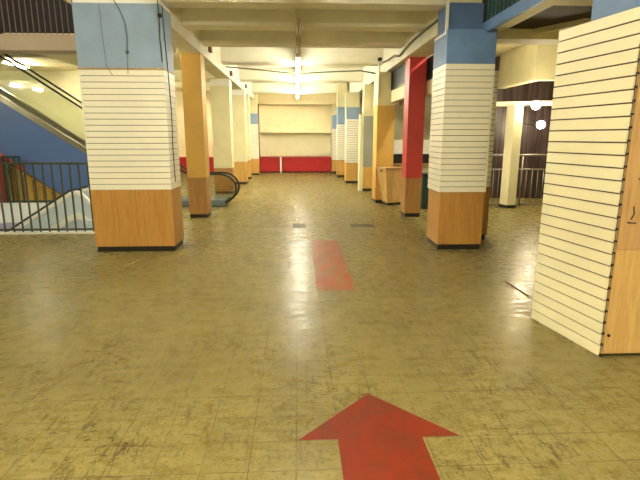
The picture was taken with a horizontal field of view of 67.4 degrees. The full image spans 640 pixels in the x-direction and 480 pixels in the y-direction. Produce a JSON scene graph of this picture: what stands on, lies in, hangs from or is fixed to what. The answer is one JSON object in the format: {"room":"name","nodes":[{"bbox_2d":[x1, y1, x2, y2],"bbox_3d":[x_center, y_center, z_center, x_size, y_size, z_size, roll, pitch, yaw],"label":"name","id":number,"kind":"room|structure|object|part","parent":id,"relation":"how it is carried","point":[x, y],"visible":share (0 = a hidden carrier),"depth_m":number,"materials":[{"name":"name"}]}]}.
{"room":"empty department store","nodes":[
{"label":"empty department store","id":0,"kind":"room"},
{"bbox_2d":[0,0,73,33],"bbox_3d":[-7.523,-5.350,9.012,9.900,3.200,0.150,-1,12,-3],"label":"wall","id":1,"kind":"structure","parent":0,"point":[9,2],"depth_m":9.26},
{"bbox_2d":[0,71,86,138],"bbox_3d":[-9.423,-3.385,14.872,6.600,3.500,0.150,-1,12,-3],"label":"wall","id":2,"kind":"structure","parent":0,"point":[21,85],"depth_m":14.62,"materials":[{"name":"beige paint"}]},
{"bbox_2d":[0,0,449,104],"bbox_3d":[-5.200,-4.047,8.303,14.450,1.650,26.400,-1,12,-3],"label":"ceiling","id":3,"kind":"structure","parent":0,"point":[336,35],"depth_m":8.93,"materials":[{"name":"beige paint"}]},
{"bbox_2d":[0,58,29,68],"bbox_3d":[-8.033,-4.641,12.647,0.090,0.105,1.220,-1,12,-3],"label":"fluorescent light","id":4,"kind":"object","parent":3,"relation":"attached to","point":[1,60],"visible":0.55,"depth_m":12.50,"materials":[{"name":"white"}]},
{"bbox_2d":[0,34,76,53],"bbox_3d":[-7.549,-3.026,7.359,9.650,0.230,0.350,-1,12,-3],"label":"trim","id":5,"kind":"structure","parent":3,"relation":"attached to","point":[9,43],"depth_m":7.34,"materials":[{"name":"beige paint"}]},
{"bbox_2d":[0,0,74,34],"bbox_3d":[-4.624,-3.621,7.295,3.300,0.960,0.040,-1,12,-3],"label":"balustrade","id":6,"kind":"object","parent":5,"relation":"on","point":[0,0],"visible":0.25,"depth_m":7.35,"materials":[{"name":"metal"}]},
{"bbox_2d":[296,54,299,65],"bbox_3d":[-0.472,-3.893,10.354,0.090,0.105,1.220,-1,12,-3],"label":"fluorescent light","id":7,"kind":"object","parent":3,"relation":"attached to","point":[297,55],"visible":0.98,"depth_m":10.21,"materials":[{"name":"white"}]},
{"bbox_2d":[295,9,301,35],"bbox_3d":[-0.315,-3.191,7.082,0.090,0.105,1.220,-1,12,-3],"label":"fluorescent light","id":8,"kind":"object","parent":3,"relation":"attached to","point":[298,12],"visible":1,"depth_m":6.76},
{"bbox_2d":[296,36,300,53],"bbox_3d":[-0.395,-3.547,8.742,0.090,0.105,1.220,-1,12,-3],"label":"fluorescent light","id":9,"kind":"object","parent":3,"relation":"attached to","point":[298,38],"visible":1,"depth_m":8.53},
{"bbox_2d":[225,66,375,73],"bbox_3d":[-0.432,-4.179,11.838,3.764,0.187,0.067,-1,12,-3],"label":"cable","id":10,"kind":"object","parent":3,"relation":"attached to","point":[225,66],"visible":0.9,"depth_m":11.83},
{"bbox_2d":[382,19,437,62],"bbox_3d":[1.579,-3.534,8.841,0.092,0.120,4.004,-1,12,-4],"label":"cable","id":11,"kind":"object","parent":3,"relation":"attached to","point":[436,20],"visible":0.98,"depth_m":8.26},
{"bbox_2d":[174,91,361,171],"bbox_3d":[-2.534,-4.872,21.512,21.000,3.620,0.300,-1,12,-3],"label":"wall","id":12,"kind":"structure","parent":0,"point":[269,115],"depth_m":21.28,"materials":[{"name":"beige paint"}]},
{"bbox_2d":[260,127,330,155],"bbox_3d":[-1.111,-4.369,21.373,3.220,1.255,0.305,-1,12,-3],"label":"roller shutter","id":13,"kind":"object","parent":12,"relation":"attached to","point":[274,141],"visible":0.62,"depth_m":21.45,"materials":[{"name":"beige paint"}]},
{"bbox_2d":[0,172,639,479],"bbox_3d":[-1.929,-0.241,9.276,21.000,0.300,26.400,-1,12,-3],"label":"floor","id":14,"kind":"structure","parent":0,"point":[211,357],"depth_m":3.52,"materials":[{"name":"tile"}]},
{"bbox_2d":[0,158,8,202],"bbox_3d":[-7.216,-1.256,10.622,0.580,1.120,0.050,-1,12,-3],"label":"panel","id":15,"kind":"object","parent":14,"relation":"on","point":[2,185],"visible":0.4,"depth_m":10.62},
{"bbox_2d":[0,223,17,231],"bbox_3d":[-6.773,-0.221,10.681,1.450,0.310,0.070,-1,12,-3],"label":"panel","id":16,"kind":"object","parent":14,"relation":"attached to","point":[8,225],"visible":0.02,"depth_m":10.62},
{"bbox_2d":[0,203,45,222],"bbox_3d":[-6.477,-0.611,10.688,2.050,0.430,0.059,-1,12,-3],"label":"trim","id":17,"kind":"structure","parent":14,"relation":"attached to","point":[24,206],"depth_m":10.64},
{"bbox_2d":[0,156,56,202],"bbox_3d":[-6.204,-1.274,10.610,1.500,1.160,0.040,-1,12,-3],"label":"guard railing","id":18,"kind":"object","parent":14,"relation":"on","point":[1,157],"visible":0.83,"depth_m":10.57,"materials":[{"name":"black metal"}]},
{"bbox_3d":[-6.754,-1.816,10.468,0.400,0.040,0.040,-1,12,-3],"label":"rail","id":19,"kind":"part","parent":18,"relation":"part of","materials":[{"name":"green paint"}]},
{"bbox_3d":[-6.204,-0.864,10.698,1.500,0.040,0.040,-1,12,-3],"label":"rail","id":20,"kind":"part","parent":18,"relation":"part of","materials":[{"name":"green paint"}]},
{"bbox_2d":[5,160,62,202],"bbox_3d":[-6.844,-1.771,10.806,3.150,2.050,0.110,-1,12,-3],"label":"wall","id":21,"kind":"structure","parent":14,"relation":"on","point":[30,180],"depth_m":10.92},
{"bbox_2d":[0,231,94,234],"bbox_3d":[-5.342,-0.112,7.875,4.050,0.035,0.070,-1,12,-3],"label":"trim","id":22,"kind":"structure","parent":14,"relation":"on","point":[19,232],"depth_m":7.89,"materials":[{"name":"white ceramic"}]},
{"bbox_2d":[0,162,94,231],"bbox_3d":[-5.017,-0.665,7.757,3.900,1.165,0.040,-1,12,-3],"label":"guard railing","id":23,"kind":"object","parent":14,"relation":"on","point":[5,164],"visible":0.67,"depth_m":7.77,"materials":[{"name":"black metal"}]},
{"bbox_3d":[-5.017,-1.217,7.638,3.900,0.035,0.040,-1,12,-3],"label":"rail","id":24,"kind":"part","parent":23,"relation":"part of","materials":[{"name":"metal"}]},
{"bbox_3d":[-5.017,-0.168,7.864,3.900,0.030,0.030,-1,12,-3],"label":"rail","id":25,"kind":"part","parent":23,"relation":"part of","materials":[{"name":"metal"}]},
{"bbox_2d":[7,185,92,231],"bbox_3d":[-5.485,0.669,9.966,4.160,3.584,1.100,-1,12,-3],"label":"escalator","id":26,"kind":"object","parent":14,"relation":"on","point":[68,197],"visible":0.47,"depth_m":9.28,"materials":[{"name":"white metal"}]},
{"bbox_3d":[-3.957,-0.363,9.818,1.100,0.270,1.100,-1,12,-3],"label":"landing plate","id":27,"kind":"part","parent":26,"relation":"part of","materials":[{"name":"silver metal"}]},
{"bbox_2d":[0,54,239,206],"bbox_3d":[-5.226,-2.797,10.812,6.628,4.733,0.780,-1,12,-3],"label":"escalator","id":28,"kind":"object","parent":14,"relation":"on","point":[27,133],"visible":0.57,"depth_m":10.63,"materials":[{"name":"black rubber"}]},
{"bbox_3d":[-7.510,-2.204,10.497,2.000,1.344,0.020,-1,12,-3],"label":"edge trim","id":29,"kind":"part","parent":28,"relation":"part of","materials":[{"name":"red"}]},
{"bbox_2d":[72,0,183,251],"bbox_3d":[-2.558,-1.661,6.550,1.109,3.620,0.579,-1,12,-3],"label":"pillar","id":30,"kind":"structure","parent":14,"relation":"on","point":[124,48],"depth_m":6.34,"materials":[{"name":"white wood"}]},
{"bbox_3d":[-2.569,-2.647,6.353,1.080,0.770,0.540,-1,12,-3],"label":"blue panel","id":31,"kind":"part","parent":30,"relation":"part of","materials":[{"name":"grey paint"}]},
{"bbox_3d":[-2.569,-1.492,6.601,1.080,1.552,0.540,-1,12,-3],"label":"slat panel","id":32,"kind":"part","parent":30,"relation":"part of","materials":[{"name":"beige wood"}]},
{"bbox_3d":[-2.569,0.069,6.936,1.056,0.075,0.516,-1,12,-3],"label":"kick plate","id":33,"kind":"part","parent":30,"relation":"part of","materials":[{"name":"black rubber"}]},
{"bbox_2d":[180,53,210,217],"bbox_3d":[-2.400,-1.981,9.351,0.360,3.070,0.400,-1,12,-3],"label":"pillar","id":34,"kind":"structure","parent":14,"relation":"on","point":[192,64],"depth_m":9.17,"materials":[{"name":"orange paint"}]},
{"bbox_3d":[-2.400,-0.517,9.665,0.336,0.075,0.376,-1,12,-3],"label":"kick plate","id":35,"kind":"part","parent":34,"relation":"part of","materials":[{"name":"black rubber"}]},
{"bbox_2d":[179,157,213,172],"bbox_3d":[-5.575,-3.345,21.357,4.120,0.700,0.320,-1,12,-3],"label":"countertop","id":36,"kind":"structure","parent":14,"relation":"on","point":[182,160],"depth_m":21.23,"materials":[{"name":"red paint"}]},
{"bbox_3d":[-4.238,-3.333,21.444,1.320,0.640,0.280,-1,12,-3],"label":"panel","id":37,"kind":"part","parent":36,"relation":"part of","materials":[{"name":"red paint"}]},
{"bbox_2d":[209,79,234,193],"bbox_3d":[-2.689,-2.832,13.316,0.520,3.070,0.470,-1,12,-3],"label":"pillar","id":38,"kind":"structure","parent":14,"relation":"on","point":[220,89],"depth_m":13.09,"materials":[{"name":"beige paint"}]},
{"bbox_3d":[-2.689,-1.367,13.631,0.476,0.075,0.426,-1,12,-3],"label":"kick plate","id":39,"kind":"part","parent":38,"relation":"part of","materials":[{"name":"black rubber"}]},
{"bbox_2d":[231,89,247,183],"bbox_3d":[-2.741,-3.446,16.177,0.530,3.070,0.520,-1,12,-3],"label":"pillar","id":40,"kind":"structure","parent":14,"relation":"on","point":[238,96],"depth_m":15.95,"materials":[{"name":"beige paint"}]},
{"bbox_2d":[246,95,251,178],"bbox_3d":[-2.798,-3.857,18.093,0.340,3.070,0.380,-1,12,-3],"label":"pillar","id":41,"kind":"structure","parent":14,"relation":"on","point":[247,96],"depth_m":17.94,"materials":[{"name":"beige paint"}]},
{"bbox_2d":[250,94,259,174],"bbox_3d":[-2.739,-4.533,19.937,0.340,3.620,0.400,-1,12,-3],"label":"pillar","id":42,"kind":"structure","parent":14,"relation":"on","point":[253,102],"depth_m":19.81,"materials":[{"name":"beige paint"}]},
{"bbox_3d":[-2.739,-4.108,20.028,0.340,1.410,0.400,-1,12,-3],"label":"slat panel","id":43,"kind":"part","parent":42,"relation":"part of","materials":[{"name":"beige wood"}]},
{"bbox_2d":[258,104,260,172],"bbox_3d":[-2.668,-4.427,21.038,0.060,2.950,0.057,-1,12,-3],"label":"standpipe","id":44,"kind":"object","parent":14,"relation":"on","point":[258,104],"visible":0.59,"depth_m":21.01,"materials":[{"name":"metal"}]},
{"bbox_2d":[242,223,305,227],"bbox_3d":[-0.818,-0.255,8.620,1.119,0.001,0.460,-1,12,-3],"label":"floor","id":45,"kind":"structure","parent":14,"relation":"on","point":[243,226],"depth_m":8.55,"materials":[{"name":"plastic"}]},
{"bbox_2d":[280,157,281,172],"bbox_3d":[-1.740,-3.337,21.342,0.070,0.690,0.050,-1,12,-3],"label":"post","id":46,"kind":"object","parent":14,"relation":"on","point":[280,157],"visible":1,"depth_m":21.32,"materials":[{"name":"white paint"}]},
{"bbox_2d":[260,157,331,172],"bbox_3d":[-1.114,-3.377,21.532,3.250,0.690,0.260,-1,12,-3],"label":"countertop","id":47,"kind":"structure","parent":14,"relation":"on","point":[268,164],"depth_m":21.46,"materials":[{"name":"red paint"}]},
{"bbox_3d":[-1.121,-3.075,21.648,3.160,0.050,0.160,-1,12,-3],"label":"kick plate","id":48,"kind":"part","parent":47,"relation":"part of","materials":[{"name":"black rubber"}]},
{"bbox_2d":[311,240,355,290],"bbox_3d":[0.119,0.262,6.210,0.420,0.001,2.490,-1,12,-3],"label":"floor marking","id":49,"kind":"object","parent":14,"relation":"on","point":[332,272],"depth_m":5.87,"materials":[{"name":"red paint"}]},
{"bbox_2d":[332,104,336,172],"bbox_3d":[0.684,-4.434,21.069,0.320,2.950,0.350,-1,12,-3],"label":"pillar","id":50,"kind":"structure","parent":14,"relation":"on","point":[334,106],"depth_m":20.87,"materials":[{"name":"beige paint"}]},
{"bbox_3d":[0.684,-4.199,21.120,0.320,1.330,0.350,-1,12,-3],"label":"slat panel","id":51,"kind":"part","parent":50,"relation":"part of","materials":[{"name":"beige wood"}]},
{"bbox_2d":[336,82,346,176],"bbox_3d":[0.846,-4.327,18.975,0.350,3.620,0.400,-1,12,-3],"label":"pillar","id":52,"kind":"structure","parent":14,"relation":"on","point":[341,86],"depth_m":18.79,"materials":[{"name":"beige paint"}]},
{"bbox_3d":[0.846,-3.882,19.071,0.350,1.370,0.400,-1,12,-3],"label":"slat panel","id":53,"kind":"part","parent":52,"relation":"part of","materials":[{"name":"beige wood"}]},
{"bbox_2d":[344,92,359,182],"bbox_3d":[1.087,-3.494,16.524,0.470,3.020,0.460,-1,12,-3],"label":"pillar","id":54,"kind":"structure","parent":14,"relation":"on","point":[352,99],"depth_m":16.30,"materials":[{"name":"beige paint"}]},
{"bbox_3d":[1.099,-3.408,16.548,0.445,1.460,0.450,-1,12,-3],"label":"slat panel","id":55,"kind":"part","parent":54,"relation":"part of","materials":[{"name":"beige wood"}]},
{"bbox_2d":[349,224,374,226],"bbox_3d":[0.763,-0.260,8.643,0.440,0.001,0.320,-1,12,-3],"label":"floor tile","id":56,"kind":"structure","parent":14,"relation":"on","point":[351,225],"depth_m":8.65,"materials":[{"name":"tile"}]},
{"bbox_2d":[358,84,373,190],"bbox_3d":[1.339,-2.967,14.069,0.380,3.020,0.400,-1,12,-3],"label":"pillar","id":57,"kind":"structure","parent":14,"relation":"on","point":[365,147],"depth_m":13.90,"materials":[{"name":"beige paint"}]},
{"bbox_3d":[1.389,-2.885,14.089,0.280,1.450,0.400,-1,12,-3],"label":"mirror panel","id":58,"kind":"part","parent":57,"relation":"part of","materials":[{"name":"grey mirror"}]},
{"bbox_2d":[299,394,459,479],"bbox_3d":[0.331,1.111,2.251,0.865,0.001,1.500,-1,12,-3],"label":"arrow","id":59,"kind":"object","parent":14,"relation":"on","point":[378,439],"depth_m":2.54,"materials":[{"name":"red paint"}]},
{"bbox_2d":[372,72,394,202],"bbox_3d":[1.524,-2.430,11.562,0.410,3.020,0.540,-1,12,-3],"label":"pillar","id":60,"kind":"structure","parent":14,"relation":"on","point":[384,110],"depth_m":11.29,"materials":[{"name":"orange paint"}]},
{"bbox_3d":[1.524,-0.990,11.871,0.386,0.075,0.516,-1,12,-3],"label":"kick plate","id":61,"kind":"part","parent":60,"relation":"part of","materials":[{"name":"black rubber"}]},
{"bbox_2d":[377,57,381,97],"bbox_3d":[1.350,-3.697,10.938,0.090,0.860,0.130,-1,12,-3],"label":"pipe","id":62,"kind":"object","parent":60,"relation":"attached to","point":[379,59],"visible":1,"depth_m":10.94,"materials":[{"name":"beige plastic"}]},
{"bbox_3d":[1.524,-2.483,11.550,0.410,1.430,0.540,-1,12,-3],"label":"golden panel","id":63,"kind":"part","parent":60,"relation":"part of","materials":[{"name":"yellow paint"}]},
{"bbox_2d":[376,167,401,204],"bbox_3d":[1.688,-1.267,11.267,0.674,0.870,0.518,-1,12,-3],"label":"cabinet","id":64,"kind":"object","parent":14,"relation":"on","point":[389,178],"depth_m":11.16,"materials":[{"name":"laminate"}]},
{"bbox_3d":[1.738,-0.879,11.388,0.430,0.060,0.410,-1,12,-3],"label":"kick plate","id":65,"kind":"part","parent":64,"relation":"part of","materials":[{"name":"black wood"}]},
{"bbox_2d":[393,140,430,172],"bbox_3d":[2.642,-1.898,12.733,1.560,1.490,0.580,-1,12,-3],"label":"wall","id":66,"kind":"structure","parent":14,"relation":"on","point":[398,144],"depth_m":12.43,"materials":[{"name":"white paint"}]},
{"bbox_3d":[2.641,-2.119,12.496,1.540,0.240,0.050,-1,12,-3],"label":"black panel","id":67,"kind":"part","parent":66,"relation":"part of","materials":[{"name":"plastic"}]},
{"bbox_2d":[400,57,426,216],"bbox_3d":[1.831,-1.977,9.452,0.320,3.020,0.380,-1,12,-3],"label":"pillar","id":68,"kind":"structure","parent":14,"relation":"on","point":[415,67],"depth_m":9.29,"materials":[{"name":"red paint"}]},
{"bbox_3d":[1.831,-0.537,9.761,0.296,0.075,0.356,-1,12,-3],"label":"kick plate","id":69,"kind":"part","parent":68,"relation":"part of","materials":[{"name":"black rubber"}]},
{"bbox_2d":[420,173,428,208],"bbox_3d":[2.421,-1.102,10.738,0.380,0.770,0.410,-1,12,-3],"label":"base cabinet","id":70,"kind":"object","parent":14,"relation":"on","point":[424,186],"visible":0.26,"depth_m":10.56,"materials":[{"name":"green paint"}]},
{"bbox_2d":[426,0,498,248],"bbox_3d":[2.107,-1.738,6.906,0.985,3.620,0.979,-1,12,-3],"label":"pillar","id":71,"kind":"structure","parent":14,"relation":"on","point":[465,77],"depth_m":6.51,"materials":[{"name":"beige paint"}]},
{"bbox_3d":[1.956,0.035,7.092,0.601,0.075,0.561,-1,12,-3],"label":"kick plate","id":72,"kind":"part","parent":71,"relation":"part of","materials":[{"name":"black rubber"}]},
{"bbox_3d":[1.887,-2.955,6.480,0.460,0.340,0.480,-1,12,-3],"label":"blue panel","id":73,"kind":"part","parent":71,"relation":"part of","materials":[{"name":"paint"}]},
{"bbox_3d":[1.956,-1.547,6.752,0.653,1.688,0.613,-1,12,-3],"label":"slat panel","id":74,"kind":"part","parent":71,"relation":"part of","materials":[{"name":"beige wood"}]},
{"bbox_3d":[1.956,-2.578,6.531,0.649,0.420,0.609,-1,12,-3],"label":"blue panel","id":75,"kind":"part","parent":71,"relation":"part of","materials":[{"name":"paint"}]},
{"bbox_3d":[2.424,-1.659,7.275,0.320,1.688,0.320,-1,12,-3],"label":"slat panel","id":76,"kind":"part","parent":71,"relation":"part of","materials":[{"name":"beige wood"}]},
{"bbox_2d":[499,104,523,207],"bbox_3d":[4.236,-1.836,10.631,0.243,2.250,0.287,-3,12,-13],"label":"pillar","id":77,"kind":"structure","parent":14,"relation":"on","point":[514,117],"depth_m":10.56,"materials":[{"name":"beige paint"}]},
{"bbox_2d":[495,101,551,106],"bbox_3d":[4.857,-3.068,10.786,2.681,0.095,0.158,4,13,18],"label":"trim","id":78,"kind":"structure","parent":77,"relation":"on","point":[543,103],"depth_m":10.79,"materials":[{"name":"beige paint"}]},
{"bbox_2d":[525,101,540,109],"bbox_3d":[4.577,-2.923,10.476,0.180,0.180,0.741,-1,12,-3],"label":"lamp","id":79,"kind":"object","parent":78,"relation":"attached to","point":[535,105],"visible":0.96,"depth_m":10.15,"materials":[{"name":"white"}]},
{"bbox_3d":[4.590,-2.864,10.202,0.180,0.180,0.180,-1,12,-3],"label":"bulb","id":80,"kind":"part","parent":79,"relation":"part of","materials":[{"name":"white glass"}]},
{"bbox_2d":[505,281,528,295],"bbox_3d":[2.067,0.508,5.041,0.012,0.010,0.500,-1,12,-5],"label":"cord","id":81,"kind":"object","parent":14,"relation":"on","point":[505,281],"visible":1,"depth_m":5.03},
{"bbox_2d":[489,154,546,205],"bbox_3d":[4.591,-1.370,10.999,3.016,1.185,0.050,1,12,2],"label":"guard railing","id":82,"kind":"object","parent":14,"relation":"on","point":[522,155],"visible":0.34,"depth_m":10.99,"materials":[{"name":"grey metal"}]},
{"bbox_3d":[4.589,-0.850,11.111,3.012,0.032,0.032,1,12,2],"label":"rail","id":83,"kind":"part","parent":82,"relation":"part of","materials":[{"name":"grey metal"}]},
{"bbox_3d":[4.589,-1.612,10.947,3.012,0.028,0.028,1,12,2],"label":"rail","id":84,"kind":"part","parent":82,"relation":"part of","materials":[{"name":"grey metal"}]},
{"bbox_3d":[4.589,-1.925,10.880,3.012,0.050,0.050,1,12,2],"label":"rail","id":85,"kind":"part","parent":82,"relation":"part of","materials":[{"name":"grey metal"}]},
{"bbox_3d":[4.609,-1.358,11.001,0.037,1.160,0.037,-6,13,-25],"label":"post","id":86,"kind":"part","parent":82,"relation":"part of","materials":[{"name":"grey metal"}]},
{"bbox_2d":[531,0,639,356],"bbox_3d":[2.506,-0.665,3.564,1.255,2.925,0.799,-1,12,-3],"label":"pillar","id":87,"kind":"structure","parent":14,"relation":"on","point":[587,284],"depth_m":3.46,"materials":[{"name":"beige paint"}]},
{"bbox_3d":[2.596,0.439,3.422,1.110,0.767,0.021,-1,12,-3],"label":"panel","id":88,"kind":"part","parent":87,"relation":"part of","materials":[{"name":"laminate"}]},
{"bbox_3d":[2.597,0.751,3.889,1.030,0.020,0.720,-1,12,-3],"label":"kick plate","id":89,"kind":"part","parent":87,"relation":"part of","materials":[{"name":"black rubber"}]},
{"bbox_3d":[2.596,-0.707,3.177,1.110,1.570,0.019,-1,12,-3],"label":"panel","id":90,"kind":"part","parent":87,"relation":"part of","materials":[{"name":"brown wood"}]},
{"bbox_2d":[394,97,432,139],"bbox_3d":[5.018,-3.294,14.329,6.400,3.550,0.100,-1,12,-3],"label":"wall","id":91,"kind":"structure","parent":0,"point":[399,112],"depth_m":14.12,"materials":[{"name":"beige paint"}]},
{"bbox_2d":[373,79,432,108],"bbox_3d":[1.878,-3.440,11.705,0.530,0.255,9.030,-1,12,-3],"label":"trim","id":92,"kind":"structure","parent":91,"relation":"attached to","point":[397,95],"depth_m":10.08,"materials":[{"name":"beige paint"}]},
{"bbox_2d":[391,62,405,90],"bbox_3d":[1.702,-3.466,10.196,0.060,0.420,1.670,-1,12,-3],"label":"transom window","id":93,"kind":"structure","parent":92,"relation":"on","point":[397,75],"depth_m":10.29,"materials":[{"name":"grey glass"}]},
{"bbox_2d":[399,97,432,107],"bbox_3d":[2.083,-2.718,9.238,0.340,0.119,3.890,-1,12,-3],"label":"trim","id":94,"kind":"structure","parent":92,"relation":"attached to","point":[401,104],"depth_m":10.77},
{"bbox_2d":[427,44,521,57],"bbox_3d":[5.181,-4.371,10.527,6.400,0.150,7.090,-1,12,-3],"label":"ceiling","id":95,"kind":"structure","parent":0,"point":[500,48],"depth_m":11.04,"materials":[{"name":"beige paint"}]},
{"bbox_2d":[482,0,519,22],"bbox_3d":[5.401,-4.735,6.743,6.500,3.450,0.150,-1,12,-3],"label":"wall","id":96,"kind":"structure","parent":0,"point":[485,2],"depth_m":6.83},
{"bbox_2d":[426,54,433,80],"bbox_3d":[2.093,-3.059,8.300,0.060,0.420,2.200,-1,12,-3],"label":"transom window","id":97,"kind":"structure","parent":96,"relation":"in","point":[430,60],"depth_m":8.91,"materials":[{"name":"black glass"}]},
{"bbox_2d":[490,57,554,197],"bbox_3d":[5.922,-2.806,12.173,4.836,3.500,0.100,1,12,3],"label":"wall","id":98,"kind":"structure","parent":0,"point":[534,140],"depth_m":12.20,"materials":[{"name":"brown wood"}]},
{"bbox_2d":[522,121,544,128],"bbox_3d":[5.127,-2.779,11.618,0.180,0.180,1.060,-1,12,-3],"label":"lamp","id":99,"kind":"object","parent":98,"relation":"attached to","point":[540,124],"visible":0.99,"depth_m":11.14,"materials":[{"name":"white"}]},
{"bbox_3d":[5.148,-2.687,11.188,0.180,0.180,0.180,-1,12,-3],"label":"bulb","id":100,"kind":"part","parent":99,"relation":"part of","materials":[{"name":"white glass"}]},
{"bbox_2d":[496,45,557,88],"bbox_3d":[6.384,-4.164,11.852,3.880,0.810,3.500,-1,12,-3],"label":"wall","id":101,"kind":"structure","parent":0,"point":[524,64],"depth_m":10.47,"materials":[{"name":"beige paint"}]},
{"bbox_2d":[482,0,592,44],"bbox_3d":[4.252,-2.498,4.992,4.000,0.190,4.000,-1,12,-3],"label":"ceiling","id":102,"kind":"structure","parent":0,"point":[546,35],"depth_m":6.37,"materials":[{"name":"beige paint"}]},
{"bbox_2d":[483,0,546,31],"bbox_3d":[2.243,-2.417,4.616,0.050,0.130,3.420,-1,12,-3],"label":"trim","id":103,"kind":"structure","parent":102,"relation":"attached to","point":[522,6],"depth_m":5.48,"materials":[{"name":"blue paint"}]},
{"bbox_2d":[487,0,518,19],"bbox_3d":[2.242,-2.938,4.519,0.040,0.930,3.350,-1,12,-3],"label":"balustrade","id":104,"kind":"object","parent":103,"relation":"on","point":[489,15],"visible":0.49,"depth_m":5.92,"materials":[{"name":"green metal"}]}
]}

